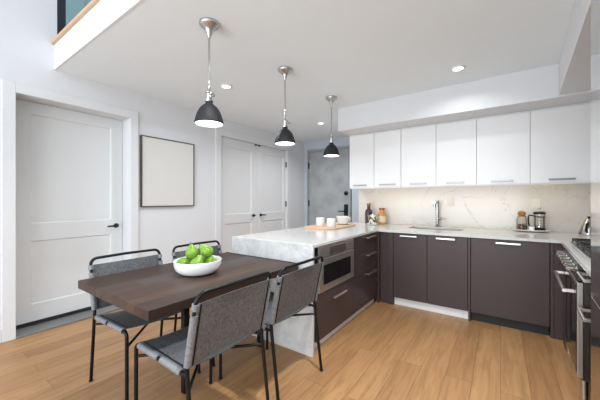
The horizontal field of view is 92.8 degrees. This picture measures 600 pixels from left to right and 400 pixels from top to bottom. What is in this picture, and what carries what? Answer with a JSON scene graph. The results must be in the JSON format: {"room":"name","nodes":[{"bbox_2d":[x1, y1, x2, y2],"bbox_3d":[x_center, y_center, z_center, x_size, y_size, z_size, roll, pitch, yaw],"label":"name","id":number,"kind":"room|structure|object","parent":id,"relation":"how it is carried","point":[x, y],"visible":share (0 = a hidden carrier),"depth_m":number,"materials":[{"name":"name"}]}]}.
{"room":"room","nodes":[
{"label":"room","id":0,"kind":"room"},
{"bbox_2d":[0,0,304,328],"bbox_3d":[-2.553,-1.220,2.964,0.240,5.000,8.920,0,0,35],"label":"wall","id":1,"kind":"structure","parent":0,"point":[28,28],"depth_m":3.56,"materials":[{"name":"white paint"}]},
{"bbox_2d":[16,305,120,338],"bbox_3d":[-2.415,1.271,3.100,0.230,0.018,0.996,0,0,35],"label":"threshold","id":2,"kind":"object","parent":1,"relation":"attached to","point":[26,331],"depth_m":2.97,"materials":[{"name":"grey stone"}]},
{"bbox_2d":[16,99,121,329],"bbox_3d":[-2.495,0.137,3.157,0.102,2.250,0.990,0,0,35],"label":"door","id":3,"kind":"structure","parent":1,"relation":"in","point":[69,162],"depth_m":3.08,"materials":[{"name":"grey paint"}]},
{"bbox_2d":[1,79,138,342],"bbox_3d":[-2.337,0.098,3.045,0.018,2.364,1.182,0,0,35],"label":"trim","id":4,"kind":"structure","parent":1,"relation":"attached to","point":[9,89],"depth_m":2.62,"materials":[{"name":"white paint"}]},
{"bbox_2d":[57,0,89,33],"bbox_3d":[-2.069,-2.360,3.592,0.070,1.720,1.595,0,0,35],"label":"window","id":5,"kind":"structure","parent":1,"relation":"in","point":[61,4],"depth_m":2.96,"materials":[{"name":"teal glass"}]},
{"bbox_2d":[51,0,99,44],"bbox_3d":[-0.438,-1.572,1.483,4.920,0.032,0.115,0,0,35],"label":"trim","id":6,"kind":"structure","parent":1,"relation":"attached to","point":[92,3],"depth_m":2.49,"materials":[{"name":"brown wood"}]},
{"bbox_2d":[54,0,144,69],"bbox_3d":[-0.451,-1.431,1.464,4.920,0.247,0.019,0,0,35],"label":"trim","id":7,"kind":"structure","parent":1,"relation":"attached to","point":[106,13],"depth_m":2.34,"materials":[{"name":"white paint"}]},
{"bbox_2d":[140,135,193,206],"bbox_3d":[-1.762,-0.360,3.852,0.034,0.897,0.749,0,0,35],"label":"picture","id":8,"kind":"object","parent":1,"relation":"attached to","point":[166,166],"visible":1,"depth_m":3.80,"materials":[{"name":"white paper"}]},
{"bbox_2d":[221,137,256,252],"bbox_3d":[-1.037,0.121,4.932,0.102,2.294,0.870,0,0,35],"label":"door","id":9,"kind":"structure","parent":1,"relation":"in","point":[238,158],"depth_m":4.92,"materials":[{"name":"grey paint"}]},
{"bbox_2d":[215,128,289,245],"bbox_3d":[-0.770,0.072,5.279,0.018,2.415,1.936,0,0,35],"label":"trim","id":10,"kind":"structure","parent":1,"relation":"attached to","point":[218,132],"depth_m":4.55,"materials":[{"name":"white paint"}]},
{"bbox_2d":[257,145,286,232],"bbox_3d":[-0.535,0.121,5.647,0.102,2.294,0.870,0,0,35],"label":"door","id":11,"kind":"structure","parent":1,"relation":"in","point":[271,162],"depth_m":5.63,"materials":[{"name":"grey paint"}]},
{"bbox_2d":[0,296,590,399],"bbox_3d":[-0.522,1.330,1.539,5.322,0.100,9.120,0,0,35],"label":"floor","id":12,"kind":"structure","parent":0,"point":[387,351],"depth_m":2.22,"materials":[{"name":"brown wood"}]},
{"bbox_2d":[88,248,200,399],"bbox_3d":[-1.122,0.843,2.076,0.589,0.874,0.532,0,0,35],"label":"dining chair","id":13,"kind":"object","parent":12,"relation":"on","point":[120,321],"visible":0.51,"depth_m":2.01,"materials":[{"name":"grey woven fabric"},{"name":"black metal"},{"name":"pale grey leather"}]},
{"bbox_2d":[78,252,297,393],"bbox_3d":[-0.736,0.903,2.133,0.905,0.753,1.248,0,0,35],"label":"dining table","id":14,"kind":"object","parent":12,"relation":"on","point":[151,293],"visible":0.7,"depth_m":1.84,"materials":[{"name":"brown wood"}]},
{"bbox_2d":[173,255,221,275],"bbox_3d":[-0.741,0.480,2.078,0.332,0.098,0.332,0,0,35],"label":"fruit bowl","id":15,"kind":"object","parent":14,"relation":"on","point":[205,268],"visible":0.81,"depth_m":1.95,"materials":[{"name":"white ceramic"}]},
{"bbox_2d":[176,258,189,263],"bbox_3d":[-0.833,0.458,2.023,0.092,0.093,0.123,0,0,-9],"label":"pear","id":16,"kind":"object","parent":15,"relation":"in","point":[181,260],"visible":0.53,"depth_m":2.00,"materials":[{"name":"green food"}]},
{"bbox_2d":[185,242,198,258],"bbox_3d":[-0.787,0.374,2.079,0.094,0.117,0.093,0,0,15],"label":"pear","id":17,"kind":"object","parent":16,"relation":"on","point":[191,252],"visible":0.93,"depth_m":2.05,"materials":[{"name":"green food"}]},
{"bbox_2d":[190,252,203,263],"bbox_3d":[-0.722,0.432,1.992,0.093,0.125,0.092,0,0,15],"label":"pear","id":18,"kind":"object","parent":15,"relation":"in","point":[199,259],"visible":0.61,"depth_m":1.97,"materials":[{"name":"green food"}]},
{"bbox_2d":[205,257,216,262],"bbox_3d":[-0.642,0.456,2.052,0.092,0.100,0.114,0,0,8],"label":"pear","id":19,"kind":"object","parent":15,"relation":"in","point":[210,259],"visible":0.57,"depth_m":2.02,"materials":[{"name":"green food"}]},
{"bbox_2d":[198,244,212,257],"bbox_3d":[-0.690,0.373,2.095,0.108,0.108,0.092,0,0,-28],"label":"pear","id":20,"kind":"object","parent":19,"relation":"on","point":[208,250],"visible":0.95,"depth_m":2.07,"materials":[{"name":"green food"}]},
{"bbox_2d":[172,240,221,366],"bbox_3d":[-0.756,0.843,2.572,0.589,0.874,0.532,0,0,35],"label":"dining chair","id":21,"kind":"object","parent":12,"relation":"on","point":[216,249],"visible":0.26,"depth_m":2.60,"materials":[{"name":"grey woven fabric"},{"name":"black metal"}]},
{"bbox_2d":[134,271,272,399],"bbox_3d":[-0.536,0.843,1.628,0.589,0.874,0.532,0,0,35],"label":"dining chair","id":22,"kind":"object","parent":12,"relation":"on","point":[216,326],"visible":1,"depth_m":1.48,"materials":[{"name":"grey woven fabric"},{"name":"black metal"}]},
{"bbox_2d":[219,255,323,399],"bbox_3d":[-0.196,0.843,2.088,0.589,0.874,0.532,0,0,35],"label":"dining chair","id":23,"kind":"object","parent":12,"relation":"on","point":[296,290],"visible":0.7,"depth_m":1.93,"materials":[{"name":"grey woven fabric"},{"name":"black metal"}]},
{"bbox_2d":[232,222,398,357],"bbox_3d":[0.407,0.824,3.583,0.960,0.913,2.424,0,0,35],"label":"countertop","id":24,"kind":"structure","parent":12,"relation":"on","point":[295,333],"depth_m":2.56,"materials":[{"name":"white stone"}]},
{"bbox_2d":[304,223,354,229],"bbox_3d":[0.430,0.356,3.913,0.470,0.020,0.940,0,0,35],"label":"serving board","id":25,"kind":"object","parent":24,"relation":"on","point":[337,226],"visible":0.71,"depth_m":3.67,"materials":[{"name":"brown wood"}]},
{"bbox_2d":[316,217,323,225],"bbox_3d":[0.275,0.293,3.875,0.114,0.105,0.114,0,0,35],"label":"cup","id":26,"kind":"object","parent":25,"relation":"on","point":[319,221],"visible":1,"depth_m":3.83,"materials":[{"name":"white ceramic"}]},
{"bbox_2d":[327,218,335,226],"bbox_3d":[0.404,0.293,3.711,0.114,0.105,0.114,0,0,35],"label":"cup","id":27,"kind":"object","parent":25,"relation":"on","point":[330,221],"visible":1,"depth_m":3.66,"materials":[{"name":"white ceramic"}]},
{"bbox_2d":[336,216,350,224],"bbox_3d":[0.607,0.288,4.069,0.195,0.114,0.195,0,0,-10],"label":"cup","id":28,"kind":"object","parent":25,"relation":"on","point":[342,220],"visible":0.99,"depth_m":4.01,"materials":[{"name":"white ceramic"}]},
{"bbox_2d":[365,203,371,223],"bbox_3d":[1.071,0.208,4.452,0.112,0.315,0.112,0,0,35],"label":"bottle","id":29,"kind":"object","parent":24,"relation":"on","point":[368,212],"visible":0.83,"depth_m":4.42,"materials":[{"name":"brown glass"}]},
{"bbox_2d":[367,214,378,224],"bbox_3d":[1.082,0.284,4.250,0.180,0.164,0.180,0,0,35],"label":"canister","id":30,"kind":"object","parent":24,"relation":"on","point":[372,219],"visible":0.99,"depth_m":4.20,"materials":[{"name":"white ceramic"}]},
{"bbox_2d":[377,208,385,223],"bbox_3d":[1.245,0.243,4.343,0.131,0.245,0.131,0,0,35],"label":"bottle","id":31,"kind":"object","parent":24,"relation":"on","point":[381,218],"visible":0.94,"depth_m":4.29,"materials":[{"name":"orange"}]},
{"bbox_2d":[314,238,353,349],"bbox_3d":[0.048,0.837,2.896,0.792,0.886,0.718,0,0,35],"label":"base cabinet","id":32,"kind":"object","parent":12,"relation":"on","point":[334,306],"depth_m":2.64,"materials":[{"name":"laminate"}]},
{"bbox_2d":[349,232,376,320],"bbox_3d":[0.460,0.837,3.484,0.792,0.886,0.708,0,0,35],"label":"base cabinet","id":33,"kind":"object","parent":12,"relation":"on","point":[365,251],"visible":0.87,"depth_m":3.24,"materials":[{"name":"laminate"}]},
{"bbox_2d":[377,232,392,304],"bbox_3d":[1.060,0.838,3.541,0.186,0.885,0.064,0,0,35],"label":"filler panel","id":34,"kind":"object","parent":12,"relation":"on","point":[384,239],"visible":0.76,"depth_m":3.55,"materials":[{"name":"brown paint"}]},
{"bbox_2d":[393,233,467,318],"bbox_3d":[1.698,0.837,3.598,0.784,0.886,0.899,0,0,35],"label":"base cabinet","id":35,"kind":"object","parent":12,"relation":"on","point":[430,272],"visible":0.91,"depth_m":3.24,"materials":[{"name":"laminate"}]},
{"bbox_2d":[378,224,590,276],"bbox_3d":[1.809,0.380,2.626,2.434,0.026,2.380,0,0,35],"label":"countertop","id":36,"kind":"structure","parent":35,"relation":"on","point":[564,238],"depth_m":3.04,"materials":[{"name":"white stone"}]},
{"bbox_2d":[408,228,462,236],"bbox_3d":[1.764,0.487,3.698,0.640,0.186,0.380,0,0,35],"label":"sink","id":37,"kind":"object","parent":36,"relation":"in","point":[415,228],"visible":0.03,"depth_m":3.83,"materials":[{"name":"silver metal"}]},
{"bbox_2d":[433,201,445,226],"bbox_3d":[1.862,0.187,3.823,0.133,0.360,0.238,0,0,35],"label":"faucet","id":38,"kind":"object","parent":36,"relation":"on","point":[435,203],"visible":1,"depth_m":3.90,"materials":[{"name":"silver metal"}]},
{"bbox_2d":[511,228,550,232],"bbox_3d":[2.668,0.354,3.307,0.370,0.026,0.200,0,0,35],"label":"tray","id":39,"kind":"object","parent":36,"relation":"on","point":[527,230],"visible":0.81,"depth_m":3.24,"materials":[{"name":"white ceramic"}]},
{"bbox_2d":[516,211,526,229],"bbox_3d":[2.603,0.242,3.353,0.104,0.220,0.104,0,0,35],"label":"glass jar","id":40,"kind":"object","parent":39,"relation":"on","point":[521,213],"visible":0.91,"depth_m":3.33,"materials":[{"name":"glass"}]},
{"bbox_2d":[528,207,545,230],"bbox_3d":[2.726,0.218,3.278,0.116,0.268,0.151,0,0,-25],"label":"press","id":41,"kind":"object","parent":39,"relation":"on","point":[539,212],"visible":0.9,"depth_m":3.25,"materials":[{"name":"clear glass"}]},
{"bbox_2d":[570,238,590,258],"bbox_3d":[2.284,0.345,1.958,0.550,0.042,0.860,0,0,38],"label":"gas cooktop","id":42,"kind":"object","parent":36,"relation":"in","point":[584,246],"visible":0.65,"depth_m":2.12,"materials":[{"name":"silver metal"}]},
{"bbox_2d":[578,216,590,235],"bbox_3d":[3.010,0.267,2.986,0.197,0.199,0.171,0,0,2],"label":"kettle","id":43,"kind":"object","parent":36,"relation":"on","point":[585,229],"visible":0.66,"depth_m":2.96,"materials":[{"name":"silver metal"}]},
{"bbox_2d":[468,237,470,320],"bbox_3d":[2.039,0.837,3.377,0.020,0.886,0.869,0,0,35],"label":"end panel","id":44,"kind":"object","parent":12,"relation":"on","point":[469,238],"visible":0.36,"depth_m":3.02,"materials":[{"name":"brown paint"}]},
{"bbox_2d":[471,238,549,335],"bbox_3d":[2.299,0.837,3.174,0.628,0.886,0.903,0,0,35],"label":"dishwasher","id":45,"kind":"object","parent":12,"relation":"on","point":[510,279],"visible":0.88,"depth_m":2.81,"materials":[{"name":"brown paint"}]},
{"bbox_2d":[550,243,562,339],"bbox_3d":[2.368,0.838,2.636,0.090,0.885,0.034,0,0,35],"label":"filler panel","id":46,"kind":"object","parent":12,"relation":"on","point":[556,294],"visible":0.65,"depth_m":2.63,"materials":[{"name":"brown paint"}]},
{"bbox_2d":[563,246,565,349],"bbox_3d":[2.321,0.838,2.499,0.018,0.885,0.150,0,0,38],"label":"filler panel","id":47,"kind":"object","parent":12,"relation":"on","point":[564,339],"visible":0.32,"depth_m":2.47,"materials":[{"name":"brown paint"}]},
{"bbox_2d":[554,247,589,399],"bbox_3d":[2.220,0.838,1.969,0.666,0.885,0.800,0,0,38],"label":"oven","id":48,"kind":"object","parent":12,"relation":"on","point":[576,293],"visible":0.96,"depth_m":1.84,"materials":[{"name":"metal"}]},
{"bbox_2d":[577,271,590,391],"bbox_3d":[1.853,0.838,1.451,0.607,0.885,0.456,0,0,38],"label":"drawer","id":49,"kind":"object","parent":12,"relation":"on","point":[581,275],"visible":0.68,"depth_m":1.75,"materials":[{"name":"metal"}]},
{"bbox_2d":[591,0,599,399],"bbox_3d":[1.407,0.139,0.844,0.763,2.283,1.025,0,0,38],"label":"refrigerator","id":50,"kind":"object","parent":12,"relation":"on","point":[595,4],"visible":1,"depth_m":1.35,"materials":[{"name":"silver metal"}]},
{"bbox_2d":[57,0,574,142],"bbox_3d":[0.838,-1.405,3.303,4.922,0.190,4.470,0,0,35],"label":"ceiling","id":51,"kind":"structure","parent":0,"point":[356,52],"depth_m":2.54,"materials":[{"name":"white paint"}]},
{"bbox_2d":[194,17,223,127],"bbox_3d":[-0.672,-0.935,2.115,0.208,0.747,0.208,0,0,35],"label":"pendant light","id":52,"kind":"object","parent":51,"relation":"hanging from","point":[208,114],"visible":1,"depth_m":2.08,"materials":[{"name":"black metal"}]},
{"bbox_2d":[196,120,221,124],"bbox_3d":[-0.672,-0.579,2.115,0.191,0.010,0.191,0,0,35],"label":"diffuser","id":53,"kind":"object","parent":52,"relation":"attached to","point":[198,122],"depth_m":2.12,"materials":[{"name":"white glass"}]},
{"bbox_2d":[205,89,214,101],"bbox_3d":[-0.662,-0.773,2.107,0.086,0.090,0.060,0,0,35],"label":"socket","id":54,"kind":"object","parent":52,"relation":"attached to","point":[209,94],"depth_m":2.09,"materials":[{"name":"silver metal"}]},
{"bbox_2d":[220,84,231,88],"bbox_3d":[-0.849,-1.304,3.283,0.132,0.012,0.132,0,0,35],"label":"recessed light","id":55,"kind":"object","parent":51,"relation":"in","point":[225,86],"visible":1,"depth_m":3.28,"materials":[{"name":"white paint"}]},
{"bbox_2d":[275,66,294,145],"bbox_3d":[-0.150,-0.935,2.860,0.208,0.747,0.208,0,0,35],"label":"pendant light","id":56,"kind":"object","parent":51,"relation":"hanging from","point":[284,137],"visible":1,"depth_m":2.83,"materials":[{"name":"black metal"}]},
{"bbox_2d":[282,118,289,126],"bbox_3d":[-0.139,-0.773,2.852,0.086,0.090,0.060,0,0,35],"label":"socket","id":57,"kind":"object","parent":56,"relation":"attached to","point":[284,121],"depth_m":2.84,"materials":[{"name":"silver metal"}]},
{"bbox_2d":[323,95,339,156],"bbox_3d":[0.401,-0.935,3.646,0.208,0.747,0.208,0,0,35],"label":"pendant light","id":58,"kind":"object","parent":51,"relation":"hanging from","point":[331,150],"visible":1,"depth_m":3.60,"materials":[{"name":"black metal"}]},
{"bbox_2d":[450,65,465,71],"bbox_3d":[1.568,-1.304,2.836,0.132,0.012,0.132,0,0,35],"label":"recessed light","id":59,"kind":"object","parent":51,"relation":"in","point":[457,68],"visible":1,"depth_m":2.83,"materials":[{"name":"white paint"}]},
{"bbox_2d":[559,0,590,94],"bbox_3d":[1.926,-1.157,1.441,0.720,0.304,2.705,0,0,38],"label":"soffit","id":60,"kind":"structure","parent":51,"relation":"attached to","point":[575,59],"depth_m":2.07,"materials":[{"name":"white paint"}]},
{"bbox_2d":[305,137,358,225],"bbox_3d":[2.052,-1.220,5.242,5.162,5.000,0.100,0,0,35],"label":"wall","id":61,"kind":"structure","parent":0,"point":[345,141],"depth_m":6.09,"materials":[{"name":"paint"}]},
{"bbox_2d":[308,149,347,224],"bbox_3d":[0.589,0.101,6.189,0.994,2.338,0.120,0,0,35],"label":"door","id":62,"kind":"structure","parent":61,"relation":"in","point":[328,176],"depth_m":6.20,"materials":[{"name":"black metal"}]},
{"bbox_2d":[307,146,351,225],"bbox_3d":[0.621,0.080,6.213,1.076,2.400,0.075,0,0,35],"label":"trim","id":63,"kind":"structure","parent":61,"relation":"attached to","point":[343,147],"depth_m":5.91,"materials":[{"name":"white paint"}]},
{"bbox_3d":[2.295,-0.015,3.838,3.150,2.590,0.120,0,0,35],"label":"wall","id":64,"kind":"structure","parent":0,"visible":0},
{"bbox_2d":[350,130,400,187],"bbox_3d":[1.174,-0.573,4.285,0.769,0.783,0.433,0,0,35],"label":"upper cabinet","id":65,"kind":"object","parent":64,"relation":"attached to","point":[375,159],"visible":0.99,"depth_m":4.11,"materials":[{"name":"white wood"}]},
{"bbox_2d":[350,102,590,136],"bbox_3d":[1.886,-0.975,3.589,2.735,0.019,0.018,0,0,35],"label":"trim","id":66,"kind":"structure","parent":65,"relation":"attached to","point":[585,102],"depth_m":3.39,"materials":[{"name":"white paint"}]},
{"bbox_2d":[401,120,476,186],"bbox_3d":[1.850,-0.573,3.811,0.881,0.783,0.433,0,0,35],"label":"upper cabinet","id":67,"kind":"object","parent":64,"relation":"attached to","point":[442,154],"visible":0.99,"depth_m":3.64,"materials":[{"name":"white wood"}]},
{"bbox_2d":[448,197,453,205],"bbox_3d":[2.058,0.020,3.901,0.080,0.120,0.008,0,0,35],"label":"outlet","id":68,"kind":"object","parent":64,"relation":"attached to","point":[450,199],"visible":1,"depth_m":3.90,"materials":[{"name":"white plastic"}]},
{"bbox_2d":[338,63,590,135],"bbox_3d":[2.048,-1.147,3.485,3.150,0.324,0.739,0,0,35],"label":"soffit","id":69,"kind":"structure","parent":64,"relation":"attached to","point":[535,88],"depth_m":3.21,"materials":[{"name":"white paint"}]},
{"bbox_2d":[359,183,590,232],"bbox_3d":[2.254,0.086,3.781,3.148,0.560,0.019,0,0,35],"label":"backsplash","id":70,"kind":"structure","parent":64,"relation":"attached to","point":[566,207],"depth_m":3.68,"materials":[{"name":"beige stone"}]},
{"bbox_2d":[477,104,590,184],"bbox_3d":[2.630,-0.573,3.264,1.022,0.783,0.433,0,0,35],"label":"upper cabinet","id":71,"kind":"object","parent":64,"relation":"attached to","point":[550,145],"visible":0.88,"depth_m":3.10,"materials":[{"name":"white wood"}]},
{"bbox_2d":[350,182,590,188],"bbox_3d":[1.866,-0.182,3.614,2.675,0.026,0.018,0,0,35],"label":"trim","id":72,"kind":"structure","parent":71,"relation":"attached to","point":[569,182],"depth_m":3.39,"materials":[{"name":"white wood"}]},
{"bbox_2d":[531,199,539,208],"bbox_3d":[2.791,0.045,3.387,0.080,0.120,0.008,0,0,35],"label":"outlet","id":73,"kind":"object","parent":64,"relation":"attached to","point":[535,203],"visible":0.94,"depth_m":3.38,"materials":[{"name":"white plastic"}]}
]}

